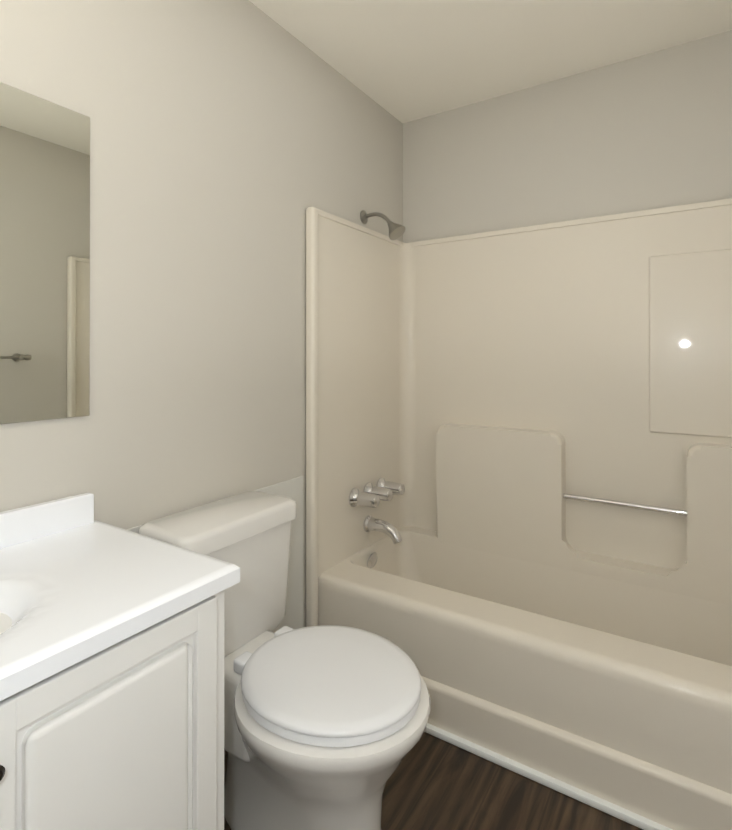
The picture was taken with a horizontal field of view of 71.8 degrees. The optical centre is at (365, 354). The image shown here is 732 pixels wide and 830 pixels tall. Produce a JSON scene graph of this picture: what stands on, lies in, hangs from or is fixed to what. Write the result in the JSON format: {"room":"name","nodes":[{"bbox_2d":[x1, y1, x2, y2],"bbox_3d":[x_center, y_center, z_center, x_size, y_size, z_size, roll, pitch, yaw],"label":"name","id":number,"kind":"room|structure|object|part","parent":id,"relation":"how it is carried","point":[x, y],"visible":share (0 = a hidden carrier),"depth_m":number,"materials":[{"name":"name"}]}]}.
{"room":"bathroom","nodes":[
{"label":"bathroom","id":0,"kind":"room"},
{"bbox_2d":[0,0,402,626],"bbox_3d":[-0.557,0.026,1.560,0.120,2.440,2.800,0,0,33],"label":"wall","id":1,"kind":"structure","parent":0,"point":[232,142],"depth_m":1.51,"materials":[{"name":"grey paint"}]},
{"bbox_2d":[0,82,89,423],"bbox_3d":[-0.878,-0.218,0.946,0.006,0.735,0.718,0,0,33],"label":"mirror","id":2,"kind":"object","parent":1,"relation":"attached to","point":[44,257],"visible":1,"depth_m":1.16,"materials":[{"name":"clear glass"}]},
{"bbox_2d":[127,476,302,632],"bbox_3d":[-0.459,0.854,1.592,0.006,0.785,0.805,0,0,33],"label":"wall panel","id":3,"kind":"object","parent":1,"relation":"attached to","point":[292,489],"depth_m":1.89,"materials":[{"name":"white paint"}]},
{"bbox_2d":[224,732,642,829],"bbox_3d":[0.241,1.294,1.040,2.020,0.100,2.800,0,0,33],"label":"floor","id":4,"kind":"structure","parent":0,"point":[433,782],"depth_m":1.42,"materials":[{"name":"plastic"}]},
{"bbox_2d":[0,493,239,829],"bbox_3d":[-0.685,0.776,0.754,0.529,0.935,0.867,0,0,33],"label":"bathroom vanity","id":5,"kind":"object","parent":4,"relation":"on","point":[111,677],"visible":1,"depth_m":0.84,"materials":[{"name":"white paint"}]},
{"bbox_3d":[-0.477,0.523,0.617,0.028,0.024,0.058,0,0,33],"label":"knob","id":6,"kind":"part","parent":5,"relation":"part of","materials":[{"name":"grey metal"}]},
{"bbox_2d":[138,491,430,829],"bbox_3d":[-0.188,0.848,1.314,0.742,0.796,0.452,0,0,33],"label":"toilet","id":7,"kind":"object","parent":4,"relation":"on","point":[324,727],"visible":0.81,"depth_m":1.22,"materials":[{"name":"white ceramic"}]},
{"bbox_3d":[-0.092,0.793,1.252,0.468,0.042,0.406,0,0,33],"label":"seat","id":8,"kind":"part","parent":7,"relation":"part of","materials":[{"name":"white plastic"}]},
{"bbox_2d":[306,198,731,829],"bbox_3d":[0.721,0.296,1.786,1.776,1.902,0.785,0,0,33],"label":"shower","id":9,"kind":"object","parent":4,"relation":"on","point":[518,496],"visible":0.94,"depth_m":2.00,"materials":[{"name":"beige plastic"}]},
{"bbox_2d":[249,0,731,122],"bbox_3d":[0.241,-1.246,1.049,2.020,0.100,2.800,0,0,33],"label":"ceiling","id":10,"kind":"structure","parent":0,"point":[403,61],"depth_m":1.91,"materials":[{"name":"white paint"}]},
{"bbox_2d":[403,30,731,242],"bbox_3d":[0.969,0.029,2.169,1.780,2.440,0.120,0,0,33],"label":"wall","id":11,"kind":"structure","parent":0,"point":[653,130],"depth_m":2.14,"materials":[{"name":"grey paint"}]}
]}

